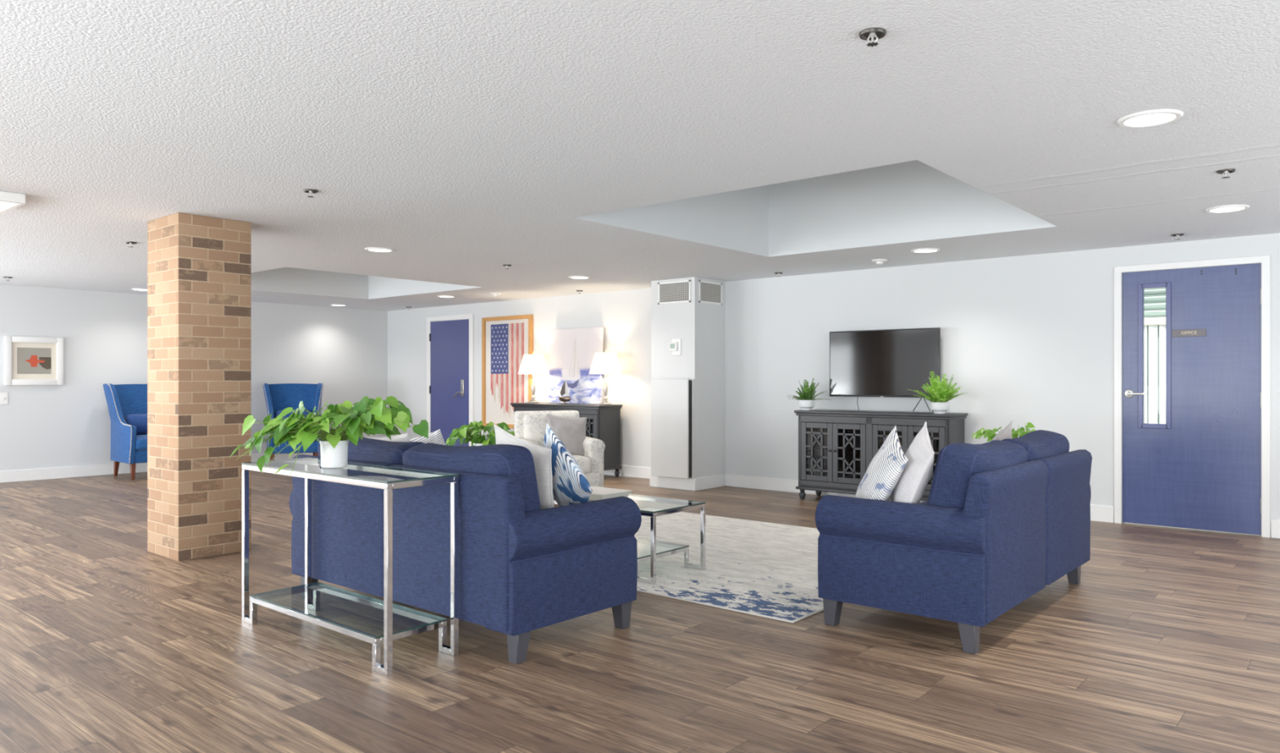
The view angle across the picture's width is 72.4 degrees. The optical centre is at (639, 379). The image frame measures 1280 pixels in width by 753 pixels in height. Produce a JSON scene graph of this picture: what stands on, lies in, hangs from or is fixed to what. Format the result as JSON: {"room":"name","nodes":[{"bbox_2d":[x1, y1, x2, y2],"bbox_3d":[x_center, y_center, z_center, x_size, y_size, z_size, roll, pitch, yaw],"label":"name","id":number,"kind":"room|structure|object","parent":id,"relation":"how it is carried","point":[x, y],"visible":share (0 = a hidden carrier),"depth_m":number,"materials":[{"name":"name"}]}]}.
{"room":"communal lounge","nodes":[
{"label":"communal lounge","id":0,"kind":"room"},
{"bbox_2d":[0,284,387,471],"bbox_3d":[-8.034,0.050,9.781,0.100,2.340,11.970,0,0,40],"label":"wall","id":1,"kind":"structure","parent":0,"point":[104,334],"depth_m":11.17,"materials":[{"name":"paint"}]},
{"bbox_2d":[0,392,8,404],"bbox_3d":[-7.516,0.225,10.305,0.016,0.140,0.120,0,0,40],"label":"light switch","id":2,"kind":"object","parent":1,"relation":"attached to","point":[3,396],"visible":1,"depth_m":10.32,"materials":[{"name":"white paint"}]},
{"bbox_2d":[4,336,63,385],"bbox_3d":[-7.298,-0.220,10.540,0.044,0.580,0.600,0,0,40],"label":"framed picture","id":3,"kind":"object","parent":1,"relation":"attached to","point":[28,361],"visible":1,"depth_m":10.53,"materials":[{"name":"white paint"}]},
{"bbox_2d":[17,347,51,373],"bbox_3d":[-7.299,-0.223,10.541,0.002,0.315,0.350,0,0,40],"label":"print","id":4,"kind":"object","parent":3,"relation":"attached to","point":[29,360],"depth_m":10.54},
{"bbox_2d":[0,453,312,483],"bbox_3d":[-7.963,1.150,9.777,0.015,0.140,11.855,0,0,40],"label":"baseboard","id":5,"kind":"structure","parent":1,"relation":"attached to","point":[25,475],"depth_m":10.87,"materials":[{"name":"white paint"}]},
{"bbox_2d":[147,212,251,561],"bbox_3d":[-3.127,0.050,6.208,0.520,2.340,0.497,0,0,40],"label":"brick pillar","id":6,"kind":"structure","parent":0,"point":[199,267],"depth_m":6.03,"materials":[{"name":"beige brick"}]},
{"bbox_2d":[0,0,1279,311],"bbox_3d":[-2.083,-1.120,4.817,15.400,0.001,11.870,0,0,40],"label":"ceiling","id":7,"kind":"structure","parent":0,"point":[464,140],"depth_m":3.87,"materials":[{"name":"white paint"}]},
{"bbox_2d":[3,276,12,280],"bbox_3d":[-6.914,-1.101,9.567,0.086,0.039,0.086,0,0,17],"label":"sprinkler","id":8,"kind":"object","parent":7,"relation":"attached to","point":[6,277],"visible":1,"depth_m":9.56,"materials":[{"name":"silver metal"}]},
{"bbox_2d":[0,191,25,214],"bbox_3d":[-4.352,-1.090,5.013,0.640,0.060,1.240,0,0,40],"label":"ceiling light","id":9,"kind":"object","parent":7,"relation":"attached to","point":[9,201],"depth_m":5.26,"materials":[{"name":"white plastic"}]},
{"bbox_2d":[124,241,137,247],"bbox_3d":[-4.155,-1.101,7.138,0.086,0.039,0.086,0,0,17],"label":"sprinkler","id":10,"kind":"object","parent":7,"relation":"attached to","point":[126,242],"visible":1,"depth_m":7.13,"materials":[{"name":"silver metal"}]},
{"bbox_2d":[131,288,147,291],"bbox_3d":[-6.188,-1.115,10.882,0.244,0.010,0.244,0,0,40],"label":"recessed light","id":11,"kind":"object","parent":7,"relation":"in","point":[135,289],"visible":0.77,"depth_m":10.87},
{"bbox_2d":[302,188,318,197],"bbox_3d":[-1.950,-1.101,5.179,0.086,0.039,0.086,0,0,17],"label":"sprinkler","id":12,"kind":"object","parent":7,"relation":"attached to","point":[308,191],"visible":1,"depth_m":5.17,"materials":[{"name":"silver metal"}]},
{"bbox_2d":[329,304,346,306],"bbox_3d":[-4.532,-1.115,13.152,0.244,0.010,0.244,0,0,40],"label":"recessed light","id":13,"kind":"object","parent":7,"relation":"in","point":[330,304],"visible":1,"depth_m":13.14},
{"bbox_2d":[251,266,479,299],"bbox_3d":[-3.660,-1.870,10.464,2.460,1.500,2.500,0,0,40],"label":"ceiling recess","id":14,"kind":"structure","parent":7,"relation":"attached to","point":[286,280],"depth_m":11.61,"materials":[{"name":"paint"}]},
{"bbox_2d":[364,247,394,252],"bbox_3d":[-2.240,-1.115,7.528,0.244,0.010,0.244,0,0,40],"label":"recessed light","id":15,"kind":"object","parent":7,"relation":"in","point":[368,249],"visible":1,"depth_m":7.50,"materials":[{"name":"white plastic"}]},
{"bbox_2d":[368,248,390,251],"bbox_3d":[-2.240,-1.116,7.528,0.188,0.004,0.188,0,0,40],"label":"diffuser","id":16,"kind":"object","parent":15,"relation":"attached to","point":[370,250],"depth_m":7.53,"materials":[{"name":"white plastic"}]},
{"bbox_2d":[437,295,455,297],"bbox_3d":[-2.605,-1.115,11.776,0.244,0.010,0.244,0,0,40],"label":"recessed light","id":17,"kind":"object","parent":7,"relation":"in","point":[440,296],"visible":1,"depth_m":11.76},
{"bbox_2d":[490,293,502,297],"bbox_3d":[-1.870,-1.098,11.385,0.144,0.044,0.144,0,0,40],"label":"smoke detector","id":18,"kind":"object","parent":7,"relation":"attached to","point":[495,295],"visible":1,"depth_m":11.35,"materials":[{"name":"white plastic"}]},
{"bbox_2d":[502,264,511,269],"bbox_3d":[-1.300,-1.101,8.556,0.086,0.039,0.086,0,0,17],"label":"sprinkler","id":19,"kind":"object","parent":7,"relation":"attached to","point":[505,265],"visible":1,"depth_m":8.55,"materials":[{"name":"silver metal"}]},
{"bbox_2d":[568,275,591,279],"bbox_3d":[-0.661,-1.115,9.567,0.244,0.010,0.244,0,0,40],"label":"recessed light","id":20,"kind":"object","parent":7,"relation":"in","point":[571,277],"visible":1,"depth_m":9.54,"materials":[{"name":"white plastic"}]},
{"bbox_2d":[573,160,1057,257],"bbox_3d":[1.294,-1.870,6.225,2.460,1.500,2.540,0,0,40],"label":"ceiling recess","id":21,"kind":"structure","parent":7,"relation":"attached to","point":[912,201],"depth_m":7.29,"materials":[{"name":"paint"}]},
{"bbox_2d":[858,26,886,46],"bbox_3d":[0.751,-1.101,2.823,0.086,0.039,0.086,0,0,17],"label":"sprinkler","id":22,"kind":"object","parent":7,"relation":"attached to","point":[869,34],"visible":1,"depth_m":2.82,"materials":[{"name":"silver metal"}]},
{"bbox_2d":[871,258,887,264],"bbox_3d":[2.246,-1.098,8.200,0.144,0.044,0.144,0,0,40],"label":"smoke detector","id":23,"kind":"object","parent":7,"relation":"attached to","point":[879,261],"visible":1,"depth_m":8.17,"materials":[{"name":"white plastic"}]},
{"bbox_2d":[911,248,940,253],"bbox_3d":[2.472,-1.115,7.573,0.244,0.010,0.244,0,0,40],"label":"recessed light","id":24,"kind":"object","parent":7,"relation":"in","point":[921,250],"visible":1,"depth_m":7.55,"materials":[{"name":"white plastic"}]},
{"bbox_2d":[915,249,936,252],"bbox_3d":[2.472,-1.116,7.573,0.188,0.004,0.188,0,0,40],"label":"diffuser","id":25,"kind":"object","parent":24,"relation":"attached to","point":[916,251],"depth_m":7.58,"materials":[{"name":"white plastic"}]},
{"bbox_2d":[1117,109,1183,128],"bbox_3d":[2.182,-1.115,3.744,0.244,0.010,0.244,0,0,40],"label":"recessed light","id":26,"kind":"object","parent":7,"relation":"in","point":[1148,118],"visible":1,"depth_m":3.73,"materials":[{"name":"white plastic"}]},
{"bbox_2d":[1124,113,1175,125],"bbox_3d":[2.182,-1.116,3.744,0.188,0.004,0.188,0,0,40],"label":"diffuser","id":27,"kind":"object","parent":26,"relation":"attached to","point":[1147,119],"depth_m":3.75,"materials":[{"name":"white plastic"}]},
{"bbox_2d":[1171,233,1183,239],"bbox_3d":[4.150,-1.101,6.753,0.086,0.039,0.086,0,0,17],"label":"sprinkler","id":28,"kind":"object","parent":7,"relation":"attached to","point":[1177,235],"visible":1,"depth_m":6.75,"materials":[{"name":"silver metal"}]},
{"bbox_2d":[1216,168,1235,178],"bbox_3d":[3.139,-1.101,4.686,0.086,0.039,0.086,0,0,17],"label":"sprinkler","id":29,"kind":"object","parent":7,"relation":"attached to","point":[1223,171],"visible":1,"depth_m":4.68,"materials":[{"name":"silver metal"}]},
{"bbox_2d":[1204,204,1249,213],"bbox_3d":[3.841,-1.115,5.723,0.244,0.010,0.244,0,0,40],"label":"recessed light","id":30,"kind":"object","parent":7,"relation":"in","point":[1228,208],"visible":1,"depth_m":5.70,"materials":[{"name":"white plastic"}]},
{"bbox_2d":[1209,207,1244,212],"bbox_3d":[3.841,-1.116,5.723,0.188,0.004,0.188,0,0,40],"label":"diffuser","id":31,"kind":"object","parent":30,"relation":"attached to","point":[1212,209],"depth_m":5.72,"materials":[{"name":"white plastic"}]},
{"bbox_2d":[0,471,1279,752],"bbox_3d":[-1.082,1.270,6.001,15.600,0.100,15.170,0,0,40],"label":"floor","id":32,"kind":"structure","parent":0,"point":[1167,641],"depth_m":3.71,"materials":[{"name":"brown wood"}]},
{"bbox_2d":[102,383,147,479],"bbox_3d":[-6.198,0.633,11.040,0.839,1.175,0.812,0,0,42],"label":"wingback chair","id":33,"kind":"object","parent":32,"relation":"on","point":[126,446],"visible":0.54,"depth_m":10.87,"materials":[{"name":"blue fabric"}]},
{"bbox_2d":[124,413,147,434],"bbox_3d":[-6.283,0.565,11.118,0.461,0.250,0.185,0,0,-44],"label":"lumbar pillow","id":34,"kind":"object","parent":33,"relation":"on","point":[140,421],"visible":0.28,"depth_m":11.00,"materials":[{"name":"blue fabric"}]},
{"bbox_2d":[135,435,147,450],"bbox_3d":[-6.124,0.790,10.973,0.639,0.188,0.570,0,0,42],"label":"seat cushion","id":35,"kind":"object","parent":33,"relation":"on","point":[141,441],"depth_m":10.62,"materials":[{"name":"blue fabric"}]},
{"bbox_2d":[262,382,323,460],"bbox_3d":[-4.899,0.633,12.383,0.812,1.175,0.839,0,0,-24],"label":"wingback chair","id":36,"kind":"object","parent":32,"relation":"on","point":[278,397],"visible":0.38,"depth_m":12.60,"materials":[{"name":"blue fabric"}]},
{"bbox_2d":[275,410,310,421],"bbox_3d":[-4.945,0.565,12.488,0.459,0.250,0.178,0,0,-24],"label":"lumbar pillow","id":37,"kind":"object","parent":36,"relation":"on","point":[278,413],"visible":0.23,"depth_m":12.40,"materials":[{"name":"blue fabric"}]},
{"bbox_2d":[241,457,458,676],"bbox_3d":[-1.405,0.820,4.140,1.272,0.800,0.365,0,0,40],"label":"console table","id":38,"kind":"object","parent":32,"relation":"on","point":[388,479],"visible":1,"depth_m":3.93,"materials":[{"name":"silver metal"}]},
{"bbox_2d":[230,395,428,475],"bbox_3d":[-1.471,0.260,4.184,0.970,0.362,0.470,0,0,3],"label":"potted plant","id":39,"kind":"object","parent":38,"relation":"on","point":[369,416],"visible":1,"depth_m":4.11,"materials":[{"name":"green plant"}]},
{"bbox_2d":[319,440,348,468],"bbox_3d":[-1.462,0.355,4.181,0.132,0.128,0.132,0,0,40],"label":"pot","id":40,"kind":"object","parent":38,"relation":"on","point":[331,458],"depth_m":4.13,"materials":[{"name":"white ceramic"}]},
{"bbox_2d":[249,582,446,639],"bbox_3d":[-1.405,1.079,4.140,1.102,0.008,0.365,0,0,40],"label":"glass shelf","id":41,"kind":"object","parent":38,"relation":"attached to","point":[260,599],"depth_m":4.11,"materials":[{"name":"clear glass"}]},
{"bbox_2d":[288,436,641,664],"bbox_3d":[-0.980,0.760,4.588,1.909,0.920,0.851,0,0,40],"label":"sofa","id":42,"kind":"object","parent":32,"relation":"on","point":[524,567],"visible":0.85,"depth_m":4.03,"materials":[{"name":"blue fabric"}]},
{"bbox_2d":[317,437,422,465],"bbox_3d":[-1.414,0.535,4.684,0.826,0.470,0.310,0,0,40],"label":"cushion","id":43,"kind":"object","parent":42,"relation":"on","point":[366,450],"depth_m":4.49,"materials":[{"name":"blue fabric"}]},
{"bbox_2d":[363,433,410,442],"bbox_3d":[-1.410,0.520,4.961,0.500,0.454,0.190,0,0,30],"label":"throw pillow","id":44,"kind":"object","parent":42,"relation":"on","point":[405,437],"visible":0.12,"depth_m":4.82,"materials":[{"name":"beige fabric"}]},
{"bbox_2d":[409,429,445,445],"bbox_3d":[-1.233,0.520,5.048,0.510,0.484,0.200,0,0,29],"label":"throw pillow","id":45,"kind":"object","parent":42,"relation":"on","point":[436,437],"visible":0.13,"depth_m":4.91,"materials":[{"name":"white fabric"}]},
{"bbox_2d":[402,443,540,512],"bbox_3d":[-0.806,0.535,4.181,0.820,0.470,0.300,0,0,40],"label":"cushion","id":46,"kind":"object","parent":42,"relation":"on","point":[517,462],"depth_m":3.96,"materials":[{"name":"blue fabric"}]},
{"bbox_2d":[493,424,554,509],"bbox_3d":[-0.568,0.495,4.317,0.172,0.542,0.558,0,0,-42],"label":"throw pillow","id":47,"kind":"object","parent":42,"relation":"on","point":[541,455],"visible":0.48,"depth_m":4.16,"materials":[{"name":"beige fabric"}]},
{"bbox_2d":[542,423,592,506],"bbox_3d":[-0.379,0.495,4.339,0.209,0.569,0.577,0,0,-14],"label":"throw pillow","id":48,"kind":"object","parent":42,"relation":"on","point":[571,486],"visible":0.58,"depth_m":4.21,"materials":[{"name":"blue fabric"}]},
{"bbox_2d":[513,410,604,501],"bbox_3d":[-0.859,0.775,8.803,0.860,0.890,0.829,0,0,-20],"label":"patterned armchair","id":49,"kind":"object","parent":32,"relation":"on","point":[530,427],"visible":0.27,"depth_m":8.79,"materials":[{"name":"beige fabric"}]},
{"bbox_2d":[523,413,577,447],"bbox_3d":[-0.910,0.560,8.944,0.560,0.438,0.214,0,0,-20],"label":"cushion","id":50,"kind":"object","parent":49,"relation":"on","point":[534,424],"depth_m":8.82,"materials":[{"name":"beige fabric"}]},
{"bbox_2d":[546,413,586,456],"bbox_3d":[-0.734,0.565,8.809,0.459,0.434,0.207,0,0,-19],"label":"throw pillow","id":51,"kind":"object","parent":49,"relation":"on","point":[571,432],"visible":0.59,"depth_m":8.77,"materials":[{"name":"grey fabric"}]},
{"bbox_2d":[571,454,591,474],"bbox_3d":[-0.833,0.845,8.733,0.550,0.188,0.679,0,0,-20],"label":"seat cushion","id":52,"kind":"object","parent":49,"relation":"on","point":[584,462],"depth_m":8.50,"materials":[{"name":"beige fabric"}]},
{"bbox_2d":[510,402,622,477],"bbox_3d":[-0.970,0.767,11.277,1.600,0.905,0.445,0,0,40],"label":"base cabinet","id":53,"kind":"object","parent":32,"relation":"on","point":[603,421],"visible":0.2,"depth_m":10.82,"materials":[{"name":"grey paint"}]},
{"bbox_2d":[518,351,548,403],"bbox_3d":[-1.428,-0.030,11.720,0.410,0.690,0.410,0,0,40],"label":"table lamp","id":54,"kind":"object","parent":53,"relation":"on","point":[533,364],"visible":1,"depth_m":11.60,"materials":[{"name":"silver metal"}]},
{"bbox_2d":[559,378,571,404],"bbox_3d":[-0.961,0.154,11.195,0.093,0.320,0.202,0,0,-27],"label":"sailboat figurine","id":55,"kind":"object","parent":53,"relation":"on","point":[564,390],"visible":0.94,"depth_m":11.18,"materials":[{"name":"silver metal"}]},
{"bbox_2d":[548,327,604,404],"bbox_3d":[-0.846,-0.177,11.440,0.940,0.986,0.083,0,0,40],"label":"canvas painting","id":56,"kind":"object","parent":53,"relation":"on","point":[572,351],"visible":0.89,"depth_m":11.40},
{"bbox_2d":[589,350,622,404],"bbox_3d":[-0.427,-0.030,10.874,0.410,0.690,0.410,0,0,40],"label":"table lamp","id":57,"kind":"object","parent":53,"relation":"on","point":[605,363],"visible":0.98,"depth_m":10.75,"materials":[{"name":"silver metal"}]},
{"bbox_2d":[634,507,823,623],"bbox_3d":[0.422,1.214,6.294,3.012,0.012,2.512,0,0,40],"label":"area rug","id":58,"kind":"object","parent":32,"relation":"on","point":[765,570],"visible":0.44,"depth_m":5.64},
{"bbox_2d":[553,493,705,585],"bbox_3d":[-0.192,0.993,5.707,1.150,0.430,0.520,0,0,40],"label":"coffee table","id":59,"kind":"object","parent":58,"relation":"on","point":[689,505],"visible":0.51,"depth_m":5.52,"materials":[{"name":"silver metal"}]},
{"bbox_2d":[588,486,633,501],"bbox_3d":[-0.316,0.755,5.792,0.460,0.045,0.300,0,0,40],"label":"serving tray","id":60,"kind":"object","parent":59,"relation":"on","point":[598,493],"visible":0.43,"depth_m":5.75,"materials":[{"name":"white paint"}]},
{"bbox_2d":[635,537,688,559],"bbox_3d":[-0.192,1.072,5.707,0.890,0.008,0.520,0,0,40],"label":"glass shelf","id":61,"kind":"object","parent":59,"relation":"attached to","point":[677,548],"depth_m":5.64,"materials":[{"name":"clear glass"}]},
{"bbox_2d":[794,409,968,501],"bbox_3d":[2.316,0.767,8.527,1.600,0.905,0.445,0,0,40],"label":"base cabinet","id":62,"kind":"object","parent":32,"relation":"on","point":[837,448],"visible":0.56,"depth_m":8.51,"materials":[{"name":"grey paint"}]},
{"bbox_2d":[788,377,827,410],"bbox_3d":[1.697,0.150,8.946,0.451,0.328,0.387,0,0,31],"label":"potted fern","id":63,"kind":"object","parent":62,"relation":"on","point":[806,401],"visible":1,"depth_m":8.89,"materials":[{"name":"green plant"}]},
{"bbox_2d":[798,400,814,410],"bbox_3d":[1.704,0.263,8.942,0.166,0.104,0.166,0,0,40],"label":"pot","id":64,"kind":"object","parent":63,"relation":"on","point":[806,405],"depth_m":8.88,"materials":[{"name":"white ceramic"}]},
{"bbox_2d":[829,327,940,412],"bbox_3d":[2.416,-0.088,8.661,1.150,0.803,0.188,0,0,40],"label":"television","id":65,"kind":"object","parent":62,"relation":"on","point":[877,363],"visible":0.8,"depth_m":8.62,"materials":[{"name":"black plastic"}]},
{"bbox_2d":[908,371,968,413],"bbox_3d":[2.752,0.117,8.076,0.477,0.396,0.489,0,0,34],"label":"potted fern","id":66,"kind":"object","parent":62,"relation":"on","point":[939,398],"visible":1,"depth_m":7.97,"materials":[{"name":"green plant"}]},
{"bbox_2d":[930,402,949,413],"bbox_3d":[2.756,0.263,8.040,0.166,0.104,0.166,0,0,40],"label":"pot","id":67,"kind":"object","parent":66,"relation":"on","point":[937,407],"depth_m":7.98,"materials":[{"name":"white ceramic"}]},
{"bbox_2d":[814,430,1092,654],"bbox_3d":[1.788,0.760,4.786,0.851,0.920,1.909,0,0,40],"label":"sofa","id":68,"kind":"object","parent":32,"relation":"on","point":[1000,522],"visible":1,"depth_m":4.11,"materials":[{"name":"blue fabric"}]},
{"bbox_2d":[855,426,908,501],"bbox_3d":[1.231,0.510,4.485,0.211,0.539,0.564,0,0,9],"label":"throw pillow","id":69,"kind":"object","parent":68,"relation":"on","point":[885,470],"visible":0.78,"depth_m":4.37,"materials":[{"name":"white fabric"}]},
{"bbox_2d":[891,422,934,504],"bbox_3d":[1.356,0.490,4.353,0.190,0.545,0.562,0,0,14],"label":"throw pillow","id":70,"kind":"object","parent":68,"relation":"on","point":[911,486],"visible":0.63,"depth_m":4.20,"materials":[{"name":"grey fabric"}]},
{"bbox_2d":[918,501,928,505],"bbox_3d":[1.964,0.820,5.129,0.679,0.198,0.760,0,0,40],"label":"seat cushion","id":71,"kind":"object","parent":68,"relation":"on","point":[925,503],"depth_m":5.18,"materials":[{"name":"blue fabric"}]},
{"bbox_2d":[927,440,1027,509],"bbox_3d":[1.692,0.535,4.352,0.310,0.470,0.826,0,0,40],"label":"cushion","id":72,"kind":"object","parent":68,"relation":"on","point":[956,463],"depth_m":4.06,"materials":[{"name":"blue fabric"}]},
{"bbox_2d":[991,421,1012,440],"bbox_3d":[2.175,0.520,5.363,0.192,0.519,0.521,0,0,38],"label":"throw pillow","id":73,"kind":"object","parent":68,"relation":"on","point":[1006,433],"visible":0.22,"depth_m":5.32,"materials":[{"name":"grey fabric"}]},
{"bbox_2d":[1001,430,1069,462],"bbox_3d":[2.195,0.535,4.960,0.300,0.470,0.820,0,0,40],"label":"cushion","id":74,"kind":"object","parent":68,"relation":"on","point":[1038,445],"depth_m":4.88,"materials":[{"name":"blue fabric"}]},
{"bbox_3d":[-1.262,0.940,6.997,0.440,0.561,0.440,0,0,40],"label":"side table","id":75,"kind":"object","parent":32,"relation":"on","visible":0},
{"bbox_2d":[445,420,515,446],"bbox_3d":[-1.258,0.493,6.995,0.581,0.334,0.402,0,0,-11],"label":"vine","id":76,"kind":"object","parent":75,"relation":"on","point":[470,433],"visible":0.73,"depth_m":6.94,"materials":[{"name":"green plant"}]},
{"bbox_3d":[2.588,0.940,6.192,0.440,0.561,0.440,0,0,40],"label":"side table","id":77,"kind":"object","parent":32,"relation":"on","visible":0},
{"bbox_2d":[972,422,1035,441],"bbox_3d":[2.609,0.484,6.178,0.537,0.351,0.288,0,0,-20],"label":"vine","id":78,"kind":"object","parent":77,"relation":"on","point":[989,434],"visible":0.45,"depth_m":6.19,"materials":[{"name":"green plant"}]},
{"bbox_2d":[651,277,724,478],"bbox_3d":[0.550,0.050,9.982,0.615,2.340,0.579,0,0,40],"label":"column","id":79,"kind":"structure","parent":0,"point":[700,327],"depth_m":9.77,"materials":[{"name":"paint"}]},
{"bbox_2d":[651,378,694,479],"bbox_3d":[0.359,0.540,9.706,0.549,1.090,0.088,0,0,40],"label":"panel","id":80,"kind":"object","parent":79,"relation":"attached to","point":[673,400],"visible":1,"depth_m":9.64,"materials":[{"name":"paint"}]},
{"bbox_2d":[657,280,690,304],"bbox_3d":[0.381,-0.970,9.739,0.460,0.250,0.012,0,0,40],"label":"air vent","id":81,"kind":"object","parent":79,"relation":"attached to","point":[675,291],"visible":1,"depth_m":9.74,"materials":[{"name":"white metal"}]},
{"bbox_2d":[668,338,680,355],"bbox_3d":[0.387,-0.358,9.717,0.153,0.183,0.036,0,0,40],"label":"thermostat","id":82,"kind":"object","parent":79,"relation":"attached to","point":[674,346],"visible":1,"depth_m":9.71,"materials":[{"name":"white paint"}]},
{"bbox_2d":[649,474,724,491],"bbox_3d":[0.541,1.150,9.971,0.645,0.140,0.580,0,0,40],"label":"baseboard","id":83,"kind":"structure","parent":79,"relation":"attached to","point":[717,481],"depth_m":9.75,"materials":[{"name":"white paint"}]},
{"bbox_2d":[698,280,722,305],"bbox_3d":[0.790,-0.970,9.780,0.012,0.250,0.440,0,0,40],"label":"air vent","id":84,"kind":"object","parent":79,"relation":"attached to","point":[709,292],"visible":1,"depth_m":9.77,"materials":[{"name":"white metal"}]},
{"bbox_2d":[387,233,1279,537],"bbox_3d":[1.787,0.050,9.396,15.600,2.340,0.120,0,0,40],"label":"wall","id":85,"kind":"structure","parent":0,"point":[1030,338],"depth_m":8.61,"materials":[{"name":"paint"}]},
{"bbox_2d":[426,313,473,446],"bbox_3d":[-2.905,0.125,13.228,1.125,2.190,0.082,0,0,40],"label":"door","id":86,"kind":"structure","parent":85,"relation":"in","point":[450,344],"depth_m":13.24,"materials":[{"name":"blue paint"}]},
{"bbox_2d":[481,314,533,428],"bbox_3d":[-1.885,-0.102,12.387,1.045,1.585,0.049,0,0,40],"label":"flag","id":87,"kind":"object","parent":85,"relation":"attached to","point":[505,340],"visible":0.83,"depth_m":12.42,"materials":[{"name":"multicoloured fabric"}]},
{"bbox_2d":[604,465,1279,539],"bbox_3d":[1.743,1.150,9.345,15.400,0.140,0.015,0,0,40],"label":"baseboard","id":88,"kind":"structure","parent":85,"relation":"attached to","point":[1099,513],"depth_m":9.57,"materials":[{"name":"white paint"}]},
{"bbox_2d":[1114,254,1270,537],"bbox_3d":[4.454,0.132,7.095,1.079,2.177,0.152,0,0,40],"label":"door","id":89,"kind":"structure","parent":85,"relation":"in","point":[1207,468],"depth_m":7.03,"materials":[{"name":"blue paint"}]},
{"bbox_2d":[1144,288,1165,423],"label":"window","id":90,"kind":"structure","parent":0,"point":[1156,293],"depth_m":9.46,"materials":[{"name":"clear glass"}]},
{"bbox_2d":[1144,288,1165,424],"bbox_3d":[5.388,0.055,9.475,2.200,2.030,0.130,0,0,40],"label":"vertical blind","id":91,"kind":"object","parent":90,"relation":"attached to","point":[1153,323],"visible":0.04,"depth_m":9.37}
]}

